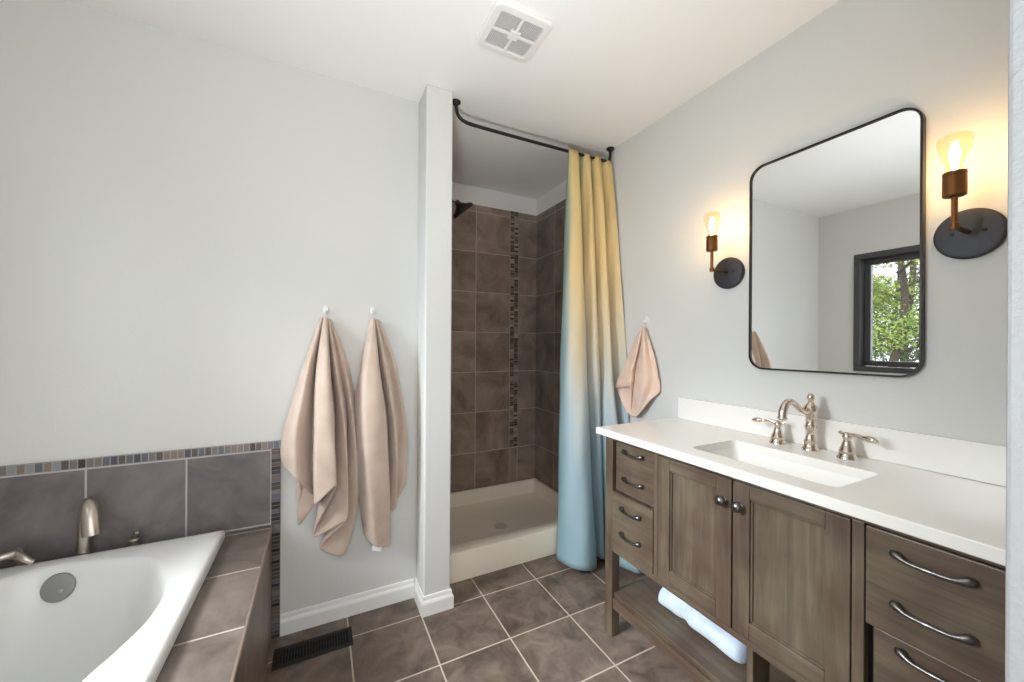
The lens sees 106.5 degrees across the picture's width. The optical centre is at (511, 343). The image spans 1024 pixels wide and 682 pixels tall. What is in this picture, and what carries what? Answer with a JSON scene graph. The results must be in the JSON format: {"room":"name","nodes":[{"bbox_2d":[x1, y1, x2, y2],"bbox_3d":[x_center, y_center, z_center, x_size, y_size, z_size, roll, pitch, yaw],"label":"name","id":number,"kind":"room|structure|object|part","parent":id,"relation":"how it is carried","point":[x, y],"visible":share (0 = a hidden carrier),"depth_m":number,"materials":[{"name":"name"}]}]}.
{"room":"bathroom","nodes":[
{"label":"bathroom","id":0,"kind":"room"},
{"bbox_2d":[0,0,418,613],"bbox_3d":[-0.804,0.023,2.256,2.900,2.443,0.947,0,0,-27],"label":"wall","id":1,"kind":"structure","parent":0,"point":[181,215],"depth_m":1.49,"materials":[{"name":"white paint"}]},
{"bbox_2d":[0,449,270,568],"bbox_3d":[-1.384,0.599,1.429,0.824,0.319,0.010,0,0,-27],"label":"tile","id":2,"kind":"structure","parent":1,"relation":"attached to","point":[161,500],"depth_m":1.42,"materials":[{"name":"grey tile"}]},
{"bbox_2d":[0,440,280,475],"bbox_3d":[-1.367,0.424,1.436,0.858,0.032,0.012,0,0,-27],"label":"trim","id":3,"kind":"structure","parent":1,"relation":"attached to","point":[7,470],"depth_m":1.41,"materials":[{"name":"tile"}]},
{"bbox_2d":[271,448,280,638],"bbox_3d":[-1.002,0.843,1.621,0.034,0.801,0.012,0,0,-27],"label":"trim","id":4,"kind":"structure","parent":1,"relation":"attached to","point":[275,453],"depth_m":1.62,"materials":[{"name":"tile"}]},
{"bbox_2d":[280,317,358,555],"bbox_3d":[-0.807,0.417,1.626,0.321,1.070,0.183,0,0,-27],"label":"hanging towel","id":5,"kind":"object","parent":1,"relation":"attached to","point":[318,448],"visible":0.97,"depth_m":1.64,"materials":[{"name":"beige fabric"}]},
{"bbox_2d":[323,305,327,313],"bbox_3d":[-0.826,-0.153,1.696,0.022,0.040,0.032,0,0,-27],"label":"towel hook","id":6,"kind":"object","parent":1,"relation":"attached to","point":[325,308],"visible":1,"depth_m":1.70,"materials":[{"name":"white plastic"}]},
{"bbox_2d":[280,578,413,636],"bbox_3d":[-0.736,1.200,1.756,0.564,0.088,0.013,0,0,-27],"label":"baseboard","id":7,"kind":"structure","parent":1,"relation":"attached to","point":[301,619],"depth_m":1.74,"materials":[{"name":"white paint"}]},
{"bbox_2d":[370,306,374,314],"bbox_3d":[-0.649,-0.157,1.786,0.022,0.040,0.032,0,0,-27],"label":"towel hook","id":8,"kind":"object","parent":1,"relation":"attached to","point":[372,309],"visible":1,"depth_m":1.79,"materials":[{"name":"white plastic"}]},
{"bbox_2d":[355,318,407,550],"bbox_3d":[-0.587,0.412,1.748,0.242,1.068,0.154,0,0,-27],"label":"towel","id":9,"kind":"object","parent":1,"relation":"attached to","point":[381,429],"visible":0.98,"depth_m":1.71,"materials":[{"name":"beige fabric"}]},
{"bbox_2d":[416,84,452,595],"bbox_3d":[-0.378,0.025,1.854,0.126,2.443,0.157,0,0,-27],"label":"wall pillar","id":10,"kind":"structure","parent":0,"point":[435,104],"depth_m":1.79,"materials":[{"name":"white paint"}]},
{"bbox_2d":[414,578,453,617],"bbox_3d":[-0.383,1.202,1.850,0.152,0.088,0.174,0,0,-27],"label":"baseboard","id":11,"kind":"structure","parent":10,"relation":"attached to","point":[434,603],"depth_m":1.78,"materials":[{"name":"white paint"}]},
{"bbox_2d":[66,0,839,198],"bbox_3d":[-0.165,-1.255,1.006,2.900,0.120,3.750,0,0,-27],"label":"ceiling","id":12,"kind":"structure","parent":0,"point":[605,71],"depth_m":1.57,"materials":[{"name":"white paint"}]},
{"bbox_2d":[476,0,552,62],"bbox_3d":[0.006,-1.185,1.463,0.236,0.019,0.228,0,0,-27],"label":"exhaust fan","id":13,"kind":"object","parent":12,"relation":"attached to","point":[505,14],"visible":1,"depth_m":1.44,"materials":[{"name":"white plastic"}]},
{"bbox_2d":[485,29,507,48],"bbox_3d":[-0.056,-1.185,1.482,0.081,0.007,0.077,0,0,-27],"label":"grille","id":14,"kind":"object","parent":13,"relation":"attached to","point":[494,38],"depth_m":1.49,"materials":[{"name":"grey plastic"}]},
{"bbox_2d":[494,11,520,30],"bbox_3d":[-0.015,-1.185,1.402,0.081,0.007,0.077,0,0,-27],"label":"grille","id":15,"kind":"object","parent":13,"relation":"attached to","point":[508,20],"depth_m":1.40,"materials":[{"name":"grey plastic"}]},
{"bbox_2d":[507,39,530,55],"bbox_3d":[0.027,-1.185,1.524,0.081,0.007,0.077,0,0,-27],"label":"grille","id":16,"kind":"object","parent":13,"relation":"attached to","point":[515,47],"depth_m":1.52,"materials":[{"name":"grey plastic"}]},
{"bbox_2d":[518,21,542,41],"bbox_3d":[0.068,-1.185,1.444,0.081,0.007,0.077,0,0,-27],"label":"grille","id":17,"kind":"object","parent":13,"relation":"attached to","point":[532,30],"depth_m":1.45,"materials":[{"name":"grey plastic"}]},
{"bbox_2d":[453,99,613,161],"bbox_3d":[0.161,-1.142,2.106,1.025,0.101,0.046,0,0,-27],"label":"curtain rod","id":18,"kind":"object","parent":12,"relation":"attached to","point":[456,102],"visible":0.95,"depth_m":2.02,"materials":[{"name":"black metal"}]},
{"bbox_2d":[556,149,640,573],"bbox_3d":[0.480,0.064,2.162,0.415,2.350,0.312,0,0,-9],"label":"shower curtain","id":19,"kind":"object","parent":18,"relation":"hanging from","point":[593,354],"visible":0.83,"depth_m":2.19,"materials":[{"name":"fabric"}]},
{"bbox_2d":[265,554,693,681],"bbox_3d":[-0.044,1.308,0.738,2.900,0.120,4.350,0,0,-27],"label":"floor","id":20,"kind":"structure","parent":0,"point":[542,619],"depth_m":1.61,"materials":[{"name":"tile"}]},
{"bbox_2d":[156,525,272,681],"bbox_3d":[-0.981,1.002,0.651,0.817,0.482,1.742,0,0,-27],"label":"tub deck","id":21,"kind":"object","parent":20,"relation":"on","point":[225,634],"visible":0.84,"depth_m":1.12,"materials":[{"name":"tile"}]},
{"bbox_2d":[0,497,139,566],"bbox_3d":[-1.494,0.644,1.285,0.350,0.233,0.150,0,0,-27],"label":"tub faucet","id":22,"kind":"object","parent":21,"relation":"on","point":[89,520],"visible":0.86,"depth_m":1.27,"materials":[{"name":"silver metal"}]},
{"bbox_3d":[-1.602,0.706,1.218,0.158,0.107,0.099,0,0,35],"label":"handle","id":23,"kind":"part","parent":22,"relation":"part of","materials":[{"name":"silver metal"}]},
{"bbox_3d":[-1.448,0.644,1.308,0.165,0.233,0.052,0,0,33],"label":"spout","id":24,"kind":"part","parent":22,"relation":"part of","materials":[{"name":"silver metal"}]},
{"bbox_3d":[-1.382,0.721,1.397,0.048,0.079,0.048,0,0,-27],"label":"handle","id":25,"kind":"part","parent":22,"relation":"part of","materials":[{"name":"silver metal"}]},
{"bbox_2d":[0,530,224,681],"bbox_3d":[-1.076,0.937,0.668,0.661,0.431,1.519,0,0,-27],"label":"bathtub","id":26,"kind":"object","parent":21,"relation":"in","point":[115,615],"visible":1,"depth_m":1.21,"materials":[{"name":"white ceramic"}]},
{"bbox_3d":[-1.457,0.782,1.229,0.085,0.084,0.037,0,0,-27],"label":"overflow plate","id":27,"kind":"part","parent":26,"relation":"part of","materials":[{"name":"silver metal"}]},
{"bbox_2d":[271,626,352,670],"bbox_3d":[-0.810,1.241,1.566,0.289,0.006,0.110,0,0,-27],"label":"floor vent","id":28,"kind":"object","parent":20,"relation":"in","point":[287,656],"visible":1,"depth_m":1.56,"materials":[{"name":"black metal"}]},
{"bbox_2d":[450,478,557,583],"bbox_3d":[-0.082,1.172,2.557,1.017,0.153,0.803,0,0,-27],"label":"shower pan","id":29,"kind":"object","parent":20,"relation":"on","point":[493,528],"visible":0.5,"depth_m":2.51,"materials":[{"name":"beige plastic"}]},
{"bbox_2d":[605,437,1005,681],"bbox_3d":[0.865,0.826,1.258,0.513,0.856,1.149,0,0,-27],"label":"bathroom vanity","id":30,"kind":"object","parent":20,"relation":"on","point":[812,592],"visible":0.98,"depth_m":1.04,"materials":[{"name":"brown wood"}]},
{"bbox_3d":[0.436,0.823,1.660,0.044,0.856,0.044,0,0,-27],"label":"leg","id":31,"kind":"part","parent":30,"relation":"part of","materials":[{"name":"brown wood"}]},
{"bbox_3d":[0.465,0.779,1.525,0.028,0.019,0.113,0,0,-27],"label":"pull handle","id":32,"kind":"part","parent":30,"relation":"part of","materials":[{"name":"grey metal"}]},
{"bbox_3d":[0.465,0.676,1.525,0.028,0.019,0.113,0,0,-27],"label":"pull handle","id":33,"kind":"part","parent":30,"relation":"part of","materials":[{"name":"grey metal"}]},
{"bbox_3d":[0.475,0.553,1.522,0.028,0.019,0.113,0,0,-27],"label":"pull handle","id":34,"kind":"part","parent":30,"relation":"part of","materials":[{"name":"grey metal"}]},
{"bbox_3d":[0.476,0.441,1.522,0.028,0.019,0.113,0,0,-27],"label":"pull handle","id":35,"kind":"part","parent":30,"relation":"part of","materials":[{"name":"grey metal"}]},
{"bbox_3d":[0.488,0.744,1.537,0.027,0.237,0.221,0,0,-27],"label":"drawer","id":36,"kind":"part","parent":30,"relation":"part of","materials":[{"name":"brown wood"}]},
{"bbox_3d":[0.496,0.514,1.532,0.020,0.202,0.206,0,0,-27],"label":"drawer","id":37,"kind":"part","parent":30,"relation":"part of","materials":[{"name":"brown wood"}]},
{"bbox_3d":[0.611,0.836,1.291,0.024,0.050,0.180,0,0,-27],"label":"door rail","id":38,"kind":"part","parent":30,"relation":"part of","materials":[{"name":"brown wood"}]},
{"bbox_3d":[0.618,0.634,1.294,0.015,0.367,0.192,0,0,-27],"label":"door","id":39,"kind":"part","parent":30,"relation":"part of","materials":[{"name":"brown wood"}]},
{"bbox_3d":[0.613,0.433,1.291,0.024,0.042,0.180,0,0,-27],"label":"door rail","id":40,"kind":"part","parent":30,"relation":"part of","materials":[{"name":"brown wood"}]},
{"bbox_2d":[658,587,746,664],"bbox_3d":[0.739,1.016,1.436,0.180,0.093,0.357,0,0,-27],"label":"folded towel","id":41,"kind":"object","parent":30,"relation":"on","point":[732,647],"visible":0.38,"depth_m":1.35,"materials":[{"name":"white fabric"}]},
{"bbox_2d":[614,577,795,681],"bbox_3d":[0.876,1.076,1.264,0.446,0.023,1.096,0,0,-27],"label":"shelf","id":42,"kind":"object","parent":30,"relation":"attached to","point":[638,599],"depth_m":1.39,"materials":[{"name":"brown wood"}]},
{"bbox_3d":[0.678,0.875,1.163,0.024,0.021,1.061,0,0,-27],"label":"rail","id":43,"kind":"part","parent":30,"relation":"part of","materials":[{"name":"brown wood"}]},
{"bbox_3d":[0.641,0.480,1.173,0.034,0.031,0.031,0,0,-27],"label":"knob","id":44,"kind":"part","parent":30,"relation":"part of","materials":[{"name":"grey metal"}]},
{"bbox_3d":[0.664,0.480,1.128,0.034,0.031,0.031,0,0,-27],"label":"knob","id":45,"kind":"part","parent":30,"relation":"part of","materials":[{"name":"grey metal"}]},
{"bbox_3d":[0.741,0.837,1.034,0.024,0.050,0.186,0,0,-27],"label":"door rail","id":46,"kind":"part","parent":30,"relation":"part of","materials":[{"name":"brown wood"}]},
{"bbox_3d":[0.748,0.634,1.037,0.015,0.367,0.198,0,0,-27],"label":"door","id":47,"kind":"part","parent":30,"relation":"part of","materials":[{"name":"brown wood"}]},
{"bbox_3d":[0.743,0.434,1.034,0.024,0.042,0.186,0,0,-27],"label":"door rail","id":48,"kind":"part","parent":30,"relation":"part of","materials":[{"name":"brown wood"}]},
{"bbox_2d":[596,397,1005,566],"bbox_3d":[0.870,0.330,1.262,0.509,0.134,1.205,0,0,-27],"label":"countertop","id":49,"kind":"structure","parent":30,"relation":"on","point":[947,492],"depth_m":1.09,"materials":[{"name":"white stone"}]},
{"bbox_2d":[709,448,861,486],"bbox_3d":[0.839,0.466,1.221,0.295,0.136,0.478,0,0,-27],"label":"sink","id":50,"kind":"object","parent":49,"relation":"in","point":[824,477],"visible":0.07,"depth_m":1.30,"materials":[{"name":"white ceramic"}]},
{"bbox_2d":[752,393,878,460],"bbox_3d":[0.975,0.270,1.297,0.202,0.196,0.378,0,0,-27],"label":"sink faucet","id":51,"kind":"object","parent":49,"relation":"on","point":[847,451],"visible":1,"depth_m":1.31,"materials":[{"name":"silver metal"}]},
{"bbox_3d":[0.975,0.325,1.447,0.054,0.086,0.112,0,0,-27],"label":"lever handle","id":52,"kind":"part","parent":51,"relation":"part of","materials":[{"name":"silver metal"}]},
{"bbox_3d":[0.962,0.218,1.297,0.179,0.070,0.029,0,0,-26],"label":"spout","id":53,"kind":"part","parent":51,"relation":"part of","materials":[{"name":"silver metal"}]},
{"bbox_2d":[801,393,819,451],"bbox_3d":[1.041,0.270,1.333,0.052,0.196,0.052,0,0,-27],"label":"faucet","id":54,"kind":"object","parent":51,"relation":"attached to","point":[810,442],"depth_m":1.32,"materials":[{"name":"silver metal"}]},
{"bbox_3d":[1.095,0.326,1.209,0.054,0.086,0.112,0,0,-27],"label":"lever handle","id":55,"kind":"part","parent":51,"relation":"part of","materials":[{"name":"silver metal"}]},
{"bbox_3d":[0.680,0.403,1.163,0.024,0.014,1.061,0,0,-27],"label":"rail","id":56,"kind":"part","parent":30,"relation":"part of","materials":[{"name":"brown wood"}]},
{"bbox_3d":[0.855,0.664,0.773,0.028,0.019,0.126,0,0,-27],"label":"pull handle","id":57,"kind":"part","parent":30,"relation":"part of","materials":[{"name":"grey metal"}]},
{"bbox_3d":[0.874,0.753,0.783,0.018,0.223,0.202,0,0,-27],"label":"drawer","id":58,"kind":"part","parent":30,"relation":"part of","materials":[{"name":"brown wood"}]},
{"bbox_3d":[0.843,0.562,0.772,0.028,0.019,0.126,0,0,-27],"label":"pull handle","id":59,"kind":"part","parent":30,"relation":"part of","materials":[{"name":"grey metal"}]},
{"bbox_3d":[0.843,0.453,0.772,0.028,0.019,0.126,0,0,-27],"label":"pull handle","id":60,"kind":"part","parent":30,"relation":"part of","materials":[{"name":"grey metal"}]},
{"bbox_3d":[0.868,0.524,0.785,0.030,0.222,0.212,0,0,-27],"label":"drawer","id":61,"kind":"part","parent":30,"relation":"part of","materials":[{"name":"brown wood"}]},
{"bbox_2d":[450,201,536,492],"bbox_3d":[-0.259,0.030,2.922,1.023,2.175,0.010,0,0,-27],"label":"wall","id":62,"kind":"structure","parent":0,"point":[480,300],"depth_m":2.96,"materials":[{"name":"tile"}]},
{"bbox_2d":[509,211,518,446],"bbox_3d":[0.013,-0.119,3.058,0.072,1.875,0.013,0,0,-27],"label":"trim","id":63,"kind":"structure","parent":62,"relation":"attached to","point":[514,216],"depth_m":3.05,"materials":[{"name":"tile"}]},
{"bbox_2d":[452,180,566,215],"bbox_3d":[-0.072,-1.125,2.571,1.028,0.137,0.800,0,0,-27],"label":"wall","id":64,"kind":"structure","parent":0,"point":[463,193],"depth_m":2.97,"materials":[{"name":"white paint"}]},
{"bbox_2d":[535,0,1008,491],"bbox_3d":[0.900,0.032,1.928,0.155,2.443,2.830,0,0,-27],"label":"wall","id":65,"kind":"structure","parent":0,"point":[855,63],"depth_m":1.41,"materials":[{"name":"white paint"}]},
{"bbox_2d":[706,218,744,288],"bbox_3d":[0.885,-0.398,1.638,0.153,0.312,0.136,0,0,-27],"label":"wall sconce","id":66,"kind":"object","parent":65,"relation":"attached to","point":[729,272],"visible":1,"depth_m":1.63,"materials":[{"name":"grey metal"}]},
{"bbox_2d":[706,235,717,251],"bbox_3d":[0.846,-0.425,1.618,0.045,0.066,0.045,0,0,-27],"label":"socket","id":67,"kind":"object","parent":66,"relation":"attached to","point":[711,240],"depth_m":1.60,"materials":[{"name":"gold metal"}]},
{"bbox_3d":[0.887,-0.351,1.639,0.111,0.092,0.018,0,0,-27],"label":"arm","id":68,"kind":"part","parent":66,"relation":"part of","materials":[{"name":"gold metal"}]},
{"bbox_2d":[748,107,925,376],"bbox_3d":[1.100,-0.308,1.353,0.024,0.819,0.507,0,0,-27],"label":"wall mirror","id":69,"kind":"object","parent":65,"relation":"attached to","point":[837,223],"visible":1,"depth_m":1.29,"materials":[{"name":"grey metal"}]},
{"bbox_2d":[678,397,1005,486],"bbox_3d":[1.094,0.317,1.364,0.017,0.104,1.185,0,0,-27],"label":"backsplash","id":70,"kind":"structure","parent":65,"relation":"attached to","point":[973,460],"depth_m":1.20,"materials":[{"name":"white stone"}]},
{"bbox_2d":[933,143,1007,258],"bbox_3d":[1.197,-0.391,1.020,0.153,0.312,0.136,0,0,-27],"label":"wall sconce","id":71,"kind":"object","parent":65,"relation":"attached to","point":[974,232],"visible":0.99,"depth_m":1.02,"materials":[{"name":"grey metal"}]},
{"bbox_2d":[942,168,967,198],"bbox_3d":[1.158,-0.418,1.001,0.045,0.066,0.045,0,0,-27],"label":"socket","id":72,"kind":"object","parent":71,"relation":"attached to","point":[954,182],"depth_m":0.99,"materials":[{"name":"gold metal"}]},
{"bbox_3d":[1.199,-0.345,1.022,0.111,0.092,0.018,0,0,-27],"label":"arm","id":73,"kind":"part","parent":71,"relation":"part of","materials":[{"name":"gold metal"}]},
{"bbox_3d":[0.724,-0.131,2.088,0.032,0.040,0.022,0,0,-27],"label":"towel hook","id":74,"kind":"object","parent":65,"relation":"attached to","visible":0},
{"bbox_2d":[615,327,659,416],"bbox_3d":[0.681,0.159,2.121,0.068,0.506,0.311,0,0,-27],"label":"hand towel","id":75,"kind":"object","parent":74,"relation":"hanging from","point":[638,382],"visible":1,"depth_m":2.07,"materials":[{"name":"beige fabric"}]},
{"bbox_2d":[1005,0,1023,681],"bbox_3d":[0.988,0.033,0.554,0.942,2.443,0.158,0,0,-27],"label":"wall","id":76,"kind":"structure","parent":0,"point":[1014,580],"depth_m":0.41,"materials":[{"name":"grey paint"}]},
{"bbox_3d":[-0.543,0.028,2.336,0.013,2.175,0.800,0,0,-27],"label":"wall","id":77,"kind":"structure","parent":0,"visible":0},
{"bbox_2d":[452,199,472,218],"bbox_3d":[-0.387,-0.864,2.379,0.296,0.150,0.152,0,0,-27],"label":"shower","id":78,"kind":"object","parent":77,"relation":"attached to","point":[461,208],"visible":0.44,"depth_m":2.38,"materials":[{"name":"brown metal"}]}
]}

